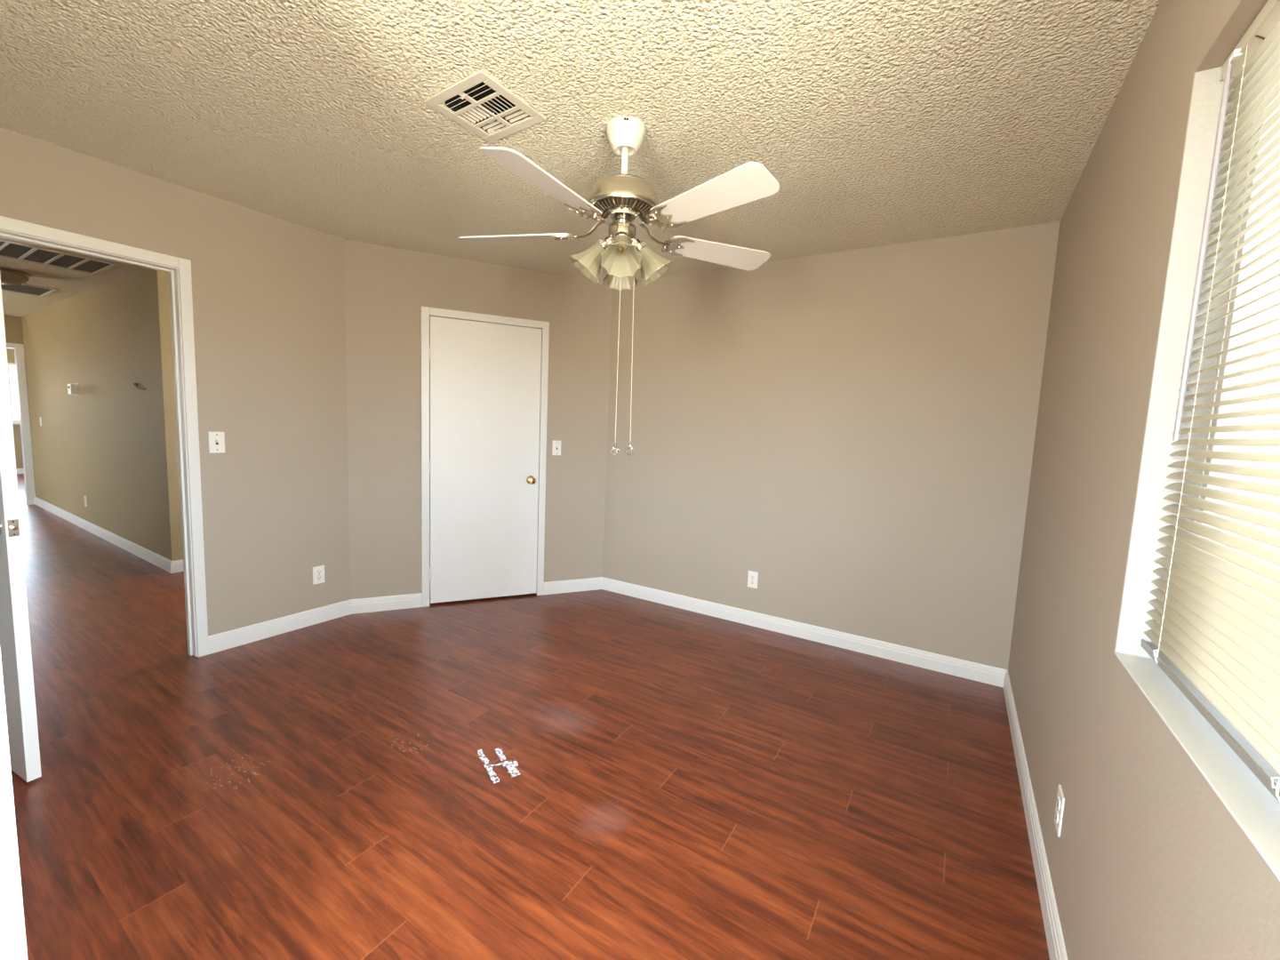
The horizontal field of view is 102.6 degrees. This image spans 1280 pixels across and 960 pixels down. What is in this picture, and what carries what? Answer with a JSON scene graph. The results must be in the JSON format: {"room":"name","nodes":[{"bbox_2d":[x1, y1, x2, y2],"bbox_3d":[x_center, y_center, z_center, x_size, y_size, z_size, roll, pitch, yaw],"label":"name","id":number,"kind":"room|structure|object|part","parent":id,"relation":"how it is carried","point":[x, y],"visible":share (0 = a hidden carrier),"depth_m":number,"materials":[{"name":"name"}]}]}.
{"room":"empty bedroom","nodes":[
{"label":"empty bedroom","id":0,"kind":"room"},
{"bbox_2d":[0,649,27,959],"bbox_3d":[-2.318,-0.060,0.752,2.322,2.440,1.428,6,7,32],"label":"door frame","id":1,"kind":"structure","parent":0,"point":[12,933],"depth_m":0.80,"materials":[{"name":"white paint"}]},
{"bbox_2d":[0,274,41,782],"bbox_3d":[-2.443,0.029,1.830,0.758,2.014,0.102,5,6,25],"label":"door","id":2,"kind":"structure","parent":1,"relation":"in","point":[15,644],"depth_m":1.75,"materials":[{"name":"white paint"}]},
{"bbox_3d":[-2.099,0.161,1.718,0.002,0.057,0.024,5,6,25],"label":"latch plate","id":3,"kind":"part","parent":2,"relation":"part of","materials":[{"name":"metal"}]},
{"bbox_2d":[6,348,23,468],"bbox_3d":[-10.076,-1.100,7.989,4.835,2.440,7.000,6,7,32],"label":"wall","id":4,"kind":"structure","parent":0,"point":[17,436],"depth_m":9.70,"materials":[{"name":"paint"}]},
{"bbox_2d":[8,362,19,423],"bbox_3d":[-11.771,-1.617,9.600,0.115,1.140,2.600,6,7,32],"label":"window","id":5,"kind":"structure","parent":4,"relation":"in","point":[12,370],"depth_m":9.64,"materials":[{"name":"white glass"}]},
{"bbox_2d":[16,468,23,473],"bbox_3d":[-12.069,-0.135,9.307,0.014,0.099,6.800,6,7,32],"label":"baseboard","id":6,"kind":"structure","parent":4,"relation":"attached to","point":[19,470],"depth_m":9.75,"materials":[{"name":"white paint"}]},
{"bbox_2d":[3,314,35,489],"bbox_3d":[-8.075,-0.895,6.753,0.115,2.440,7.000,6,7,32],"label":"wall","id":7,"kind":"structure","parent":0,"point":[12,324],"depth_m":6.57,"materials":[{"name":"paint"}]},
{"bbox_2d":[6,342,35,504],"bbox_3d":[-8.339,-0.690,6.347,0.129,2.092,1.010,6,7,32],"label":"door frame","id":8,"kind":"structure","parent":7,"relation":"attached to","point":[19,348],"depth_m":6.71,"materials":[{"name":"white paint"}]},
{"bbox_2d":[21,268,183,560],"bbox_3d":[-5.373,-0.736,6.246,5.025,2.440,2.020,6,7,32],"label":"wall","id":9,"kind":"structure","parent":0,"point":[113,444],"depth_m":4.81,"materials":[{"name":"paint"}]},
{"bbox_2d":[67,383,79,395],"bbox_3d":[-5.956,-0.954,5.385,0.150,0.120,0.056,6,7,32],"label":"thermostat","id":10,"kind":"object","parent":9,"relation":"attached to","point":[72,388],"visible":1,"depth_m":5.36,"materials":[{"name":"white plastic"}]},
{"bbox_2d":[84,496,87,506],"bbox_3d":[-5.940,0.228,5.492,0.070,0.114,0.009,6,7,32],"label":"wall outlet","id":11,"kind":"object","parent":9,"relation":"attached to","point":[85,499],"visible":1,"depth_m":5.48,"materials":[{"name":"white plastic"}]},
{"bbox_2d":[34,496,171,573],"bbox_3d":[-5.944,0.493,5.512,5.039,0.099,0.014,6,7,32],"label":"baseboard","id":12,"kind":"structure","parent":9,"relation":"attached to","point":[164,564],"depth_m":5.04,"materials":[{"name":"white paint"}]},
{"bbox_2d":[133,383,145,390],"bbox_3d":[-4.167,-0.780,4.268,0.268,0.060,0.045,7,7,38],"label":"cable","id":13,"kind":"object","parent":9,"relation":"attached to","point":[134,384],"visible":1,"depth_m":4.27,"materials":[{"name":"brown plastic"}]},
{"bbox_2d":[170,559,183,573],"bbox_3d":[-3.288,0.647,5.039,0.014,0.099,2.034,6,7,32],"label":"baseboard","id":14,"kind":"structure","parent":9,"relation":"attached to","point":[177,565],"depth_m":4.21,"materials":[{"name":"white paint"}]},
{"bbox_2d":[0,127,430,636],"bbox_3d":[-2.051,-0.301,3.254,0.115,2.440,3.575,6,7,32],"label":"wall","id":15,"kind":"structure","parent":0,"point":[268,291],"depth_m":2.89,"materials":[{"name":"beige paint"}]},
{"bbox_2d":[0,216,208,656],"bbox_3d":[-2.625,-0.057,2.363,0.144,2.087,0.908,6,7,32],"label":"door frame","id":16,"kind":"structure","parent":15,"relation":"attached to","point":[179,269],"depth_m":2.64,"materials":[{"name":"white paint"}]},
{"bbox_2d":[208,432,224,453],"bbox_3d":[-2.282,-0.203,2.768,0.018,0.114,0.070,6,7,32],"label":"light switch","id":17,"kind":"object","parent":15,"relation":"attached to","point":[216,439],"visible":1,"depth_m":2.77,"materials":[{"name":"white plastic"}]},
{"bbox_2d":[208,599,351,654],"bbox_3d":[-2.165,0.883,3.142,0.014,0.099,0.780,6,7,32],"label":"baseboard","id":18,"kind":"structure","parent":15,"relation":"attached to","point":[229,639],"depth_m":3.09,"materials":[{"name":"white paint"}]},
{"bbox_2d":[312,565,324,584],"bbox_3d":[-2.054,0.607,3.280,0.009,0.114,0.070,6,7,32],"label":"wall outlet","id":19,"kind":"object","parent":15,"relation":"attached to","point":[318,572],"visible":1,"depth_m":3.28,"materials":[{"name":"white plastic"}]},
{"bbox_2d":[344,239,612,599],"bbox_3d":[-1.114,-0.317,3.787,1.918,2.440,0.115,0,6,-24],"label":"wall","id":20,"kind":"structure","parent":0,"point":[387,288],"depth_m":3.55,"materials":[{"name":"beige paint"}]},
{"bbox_2d":[350,592,422,614],"bbox_3d":[-1.758,0.857,3.562,0.446,0.099,0.014,0,6,-24],"label":"baseboard","id":21,"kind":"structure","parent":20,"relation":"attached to","point":[380,604],"depth_m":3.56,"materials":[{"name":"white paint"}]},
{"bbox_2d":[429,316,541,603],"bbox_3d":[-1.115,-0.114,3.730,0.778,2.015,0.102,0,6,-24],"label":"door","id":22,"kind":"structure","parent":20,"relation":"in","point":[484,378],"depth_m":3.73,"materials":[{"name":"white paint"}]},
{"bbox_3d":[-0.814,0.004,3.857,0.055,0.055,0.059,0,6,-24],"label":"knob","id":23,"kind":"part","parent":22,"relation":"part of","materials":[{"name":"gold metal"}]},
{"bbox_2d":[421,306,549,607],"bbox_3d":[-1.140,-0.140,3.788,0.877,2.086,0.128,0,6,-24],"label":"door frame","id":24,"kind":"structure","parent":20,"relation":"attached to","point":[427,312],"depth_m":3.63,"materials":[{"name":"white paint"}]},
{"bbox_2d":[552,440,561,455],"bbox_3d":[-0.637,-0.246,3.939,0.070,0.114,0.018,0,6,-24],"label":"light switch","id":25,"kind":"object","parent":20,"relation":"attached to","point":[556,444],"visible":1,"depth_m":3.94,"materials":[{"name":"white plastic"}]},
{"bbox_2d":[543,576,602,594],"bbox_3d":[-0.532,0.850,4.120,0.495,0.099,0.014,0,6,-24],"label":"baseboard","id":26,"kind":"structure","parent":20,"relation":"attached to","point":[559,587],"depth_m":4.11,"materials":[{"name":"white paint"}]},
{"bbox_2d":[10,473,1049,959],"bbox_3d":[-5.531,0.633,5.279,15.747,0.100,7.000,6,7,32],"label":"floor","id":27,"kind":"structure","parent":0,"point":[690,785],"depth_m":1.88,"materials":[{"name":"brown wood"}]},
{"bbox_2d":[477,748,519,783],"bbox_3d":[-0.555,1.109,2.022,0.121,0.002,0.227,-2,7,-34],"label":"residue","id":28,"kind":"object","parent":27,"relation":"on","point":[491,773],"visible":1,"depth_m":2.00,"materials":[{"name":"white"}]},
{"bbox_2d":[0,0,1159,316],"bbox_3d":[-5.430,-1.902,5.023,15.747,0.120,7.000,6,7,32],"label":"ceiling","id":29,"kind":"structure","parent":0,"point":[876,123],"depth_m":1.79,"materials":[{"name":"beige paint"}]},
{"bbox_2d":[0,266,31,285],"bbox_3d":[-5.388,-1.713,4.326,0.330,0.112,0.330,6,7,32],"label":"ceiling light","id":30,"kind":"object","parent":29,"relation":"attached to","point":[10,276],"visible":0.99,"depth_m":4.31,"materials":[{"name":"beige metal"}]},
{"bbox_2d":[0,283,60,296],"bbox_3d":[-6.061,-1.840,4.811,0.630,0.012,0.725,6,7,32],"label":"ceiling vent","id":31,"kind":"object","parent":29,"relation":"in","point":[25,288],"visible":0.97,"depth_m":5.00,"materials":[{"name":"silver metal"}]},
{"bbox_2d":[0,238,120,275],"bbox_3d":[-4.533,-1.676,3.797,0.630,0.012,0.845,6,7,32],"label":"ceiling vent","id":32,"kind":"object","parent":29,"relation":"in","point":[12,250],"visible":1,"depth_m":3.90,"materials":[{"name":"silver metal"}]},
{"bbox_2d":[423,70,546,142],"bbox_3d":[-0.548,-1.350,1.829,0.310,0.098,0.296,6,7,34],"label":"ceiling vent","id":33,"kind":"object","parent":29,"relation":"in","point":[478,95],"visible":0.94,"depth_m":1.85,"materials":[{"name":"silver metal"}]},
{"bbox_2d":[458,116,779,455],"bbox_3d":[-0.096,-0.704,1.932,1.277,1.218,1.233,6,7,32],"label":"ceiling fan","id":34,"kind":"object","parent":29,"relation":"hanging from","point":[624,202],"visible":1,"depth_m":1.86,"materials":[{"name":"white metal"}]},
{"bbox_3d":[-0.488,-0.963,2.036,0.460,0.040,0.142,3,6,12],"label":"blade","id":35,"kind":"part","parent":34,"relation":"part of","materials":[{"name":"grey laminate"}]},
{"bbox_3d":[-0.276,-0.908,1.574,0.142,0.040,0.462,6,7,32],"label":"blade","id":36,"kind":"part","parent":34,"relation":"part of","materials":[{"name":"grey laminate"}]},
{"bbox_3d":[-0.237,-0.963,1.984,0.233,0.077,0.118,3,6,12],"label":"blade arm","id":37,"kind":"part","parent":34,"relation":"part of","materials":[{"name":"silver metal"}]},
{"bbox_3d":[-0.205,-0.830,1.949,0.147,0.154,0.139,6,7,32],"label":"lamp shade","id":38,"kind":"part","parent":34,"relation":"part of","materials":[{"name":"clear glass"}]},
{"bbox_3d":[-0.153,-0.941,1.796,0.118,0.077,0.234,6,7,32],"label":"blade arm","id":39,"kind":"part","parent":34,"relation":"part of","materials":[{"name":"silver metal"}]},
{"bbox_3d":[-0.113,-0.982,2.375,0.142,0.040,0.460,2,6,-6],"label":"blade","id":40,"kind":"part","parent":34,"relation":"part of","materials":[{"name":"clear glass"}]},
{"bbox_3d":[-0.100,-0.118,2.032,0.036,0.038,0.034,6,7,32],"label":"pull knob","id":41,"kind":"part","parent":34,"relation":"part of","materials":[{"name":"clear glass"}]},
{"bbox_3d":[-0.084,-0.514,1.992,0.003,0.747,0.002,1,6,-13],"label":"pull chain","id":42,"kind":"part","parent":34,"relation":"part of","materials":[{"name":"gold metal"}]},
{"bbox_3d":[-0.083,-0.839,2.094,0.139,0.154,0.147,6,7,32],"label":"lamp shade","id":43,"kind":"part","parent":34,"relation":"part of","materials":[{"name":"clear glass"}]},
{"bbox_3d":[-0.061,-0.812,1.828,0.139,0.154,0.147,6,7,32],"label":"lamp shade","id":44,"kind":"part","parent":34,"relation":"part of","materials":[{"name":"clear glass"}]},
{"bbox_2d":[616,241,627,247],"bbox_3d":[-0.066,-0.875,1.885,0.048,0.036,0.044,6,7,32],"label":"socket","id":45,"kind":"object","parent":34,"relation":"attached to","point":[621,244],"depth_m":1.88,"materials":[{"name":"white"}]},
{"bbox_3d":[-0.041,-0.115,2.035,0.031,0.035,0.030,6,7,32],"label":"pull knob","id":46,"kind":"part","parent":34,"relation":"part of","materials":[{"name":"clear glass"}]},
{"bbox_3d":[-0.030,-0.513,1.995,0.012,0.745,0.002,2,6,-3],"label":"pull chain","id":47,"kind":"part","parent":34,"relation":"part of","materials":[{"name":"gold metal"}]},
{"bbox_3d":[0.061,-0.821,1.973,0.147,0.154,0.139,6,7,32],"label":"lamp shade","id":48,"kind":"part","parent":34,"relation":"part of","materials":[{"name":"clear glass"}]},
{"bbox_3d":[0.044,-0.933,1.802,0.240,0.077,0.123,6,7,32],"label":"blade arm","id":49,"kind":"part","parent":34,"relation":"part of","materials":[{"name":"silver metal"}]},
{"bbox_3d":[0.092,-0.953,2.018,0.233,0.077,0.118,0,6,-24],"label":"blade arm","id":50,"kind":"part","parent":34,"relation":"part of","materials":[{"name":"silver metal"}]},
{"bbox_3d":[0.221,-0.894,1.633,0.142,0.040,0.460,-3,8,-42],"label":"blade","id":51,"kind":"part","parent":34,"relation":"part of","materials":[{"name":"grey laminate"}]},
{"bbox_3d":[0.325,-0.940,2.126,0.460,0.040,0.142,0,6,-24],"label":"blade","id":52,"kind":"part","parent":34,"relation":"part of","materials":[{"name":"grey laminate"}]},
{"bbox_2d":[602,221,1060,670],"bbox_3d":[0.561,-0.238,3.671,3.887,2.440,0.115,6,7,32],"label":"wall","id":53,"kind":"structure","parent":0,"point":[853,431],"depth_m":3.17,"materials":[{"name":"beige paint"}]},
{"bbox_2d":[747,570,758,588],"bbox_3d":[0.776,0.687,3.532,0.070,0.114,0.009,6,7,32],"label":"wall outlet","id":54,"kind":"object","parent":53,"relation":"attached to","point":[753,576],"visible":1,"depth_m":3.53,"materials":[{"name":"white plastic"}]},
{"bbox_2d":[601,576,1007,687],"bbox_3d":[0.844,0.967,3.509,2.729,0.099,0.014,6,7,32],"label":"baseboard","id":55,"kind":"structure","parent":53,"relation":"attached to","point":[979,672],"depth_m":3.29,"materials":[{"name":"white paint"}]},
{"bbox_2d":[1008,0,1279,959],"bbox_3d":[0.881,0.077,0.672,0.150,2.440,4.660,6,7,32],"label":"wall","id":56,"kind":"structure","parent":0,"point":[1147,861],"depth_m":1.23,"materials":[{"name":"beige paint"}]},
{"bbox_2d":[1002,670,1067,959],"bbox_3d":[0.792,1.230,0.875,0.014,0.099,4.560,6,7,32],"label":"baseboard","id":57,"kind":"structure","parent":56,"relation":"attached to","point":[1052,928],"depth_m":1.63,"materials":[{"name":"white paint"}]},
{"bbox_2d":[1054,784,1064,837],"bbox_3d":[1.170,0.922,1.432,0.009,0.114,0.070,6,7,32],"label":"wall outlet","id":58,"kind":"object","parent":56,"relation":"attached to","point":[1060,798],"visible":1,"depth_m":1.42,"materials":[{"name":"white plastic"}]},
{"bbox_2d":[1055,809,1058,823],"bbox_3d":[1.167,0.941,1.436,0.003,0.027,0.034,6,7,32],"label":"receptacle","id":59,"kind":"object","parent":58,"relation":"attached to","point":[1056,811],"depth_m":1.43,"materials":[{"name":"white plastic"}]},
{"bbox_2d":[1056,796,1060,809],"bbox_3d":[1.168,0.902,1.432,0.003,0.027,0.034,6,7,32],"label":"receptacle","id":60,"kind":"object","parent":58,"relation":"attached to","point":[1058,797],"depth_m":1.43,"materials":[{"name":"white plastic"}]},
{"bbox_2d":[1114,66,1255,658],"bbox_3d":[0.764,-0.161,0.444,0.148,1.189,1.381,6,7,32],"label":"window frame","id":61,"kind":"structure","parent":56,"relation":"in","point":[1207,89],"depth_m":1.04,"materials":[{"name":"white paint"}]},
{"bbox_2d":[1140,0,1279,802],"bbox_3d":[0.864,-0.190,0.661,0.043,1.154,0.887,6,7,32],"label":"window blind","id":62,"kind":"object","parent":61,"relation":"attached to","point":[1214,633],"visible":1,"depth_m":0.84,"materials":[{"name":"white plastic"}]},
{"bbox_3d":[1.048,-0.204,0.945,0.027,1.116,0.007,6,7,32],"label":"ladder cord","id":63,"kind":"part","parent":62,"relation":"part of","materials":[{"name":"white fabric"}]},
{"bbox_3d":[0.847,0.376,0.714,0.026,0.015,0.887,6,7,32],"label":"rail","id":64,"kind":"part","parent":62,"relation":"part of","materials":[{"name":"white plastic"}]},
{"bbox_2d":[1113,651,1279,881],"bbox_3d":[0.739,0.428,0.504,0.150,0.004,1.373,6,7,32],"label":"window sill","id":65,"kind":"structure","parent":56,"relation":"attached to","point":[1256,811],"depth_m":0.74,"materials":[{"name":"grey paint"}]},
{"bbox_2d":[1195,0,1268,71],"bbox_3d":[0.788,-0.750,0.385,0.148,0.004,1.373,6,7,32],"label":"window frame","id":66,"kind":"structure","parent":56,"relation":"in","point":[1245,12],"depth_m":0.91,"materials":[{"name":"beige paint"}]},
{"bbox_2d":[1192,83,1279,567],"bbox_3d":[0.802,-0.157,0.421,0.057,1.181,1.373,6,7,32],"label":"window","id":67,"kind":"structure","parent":56,"relation":"in","point":[1273,313],"depth_m":0.96,"materials":[{"name":"white glass"}]}
]}

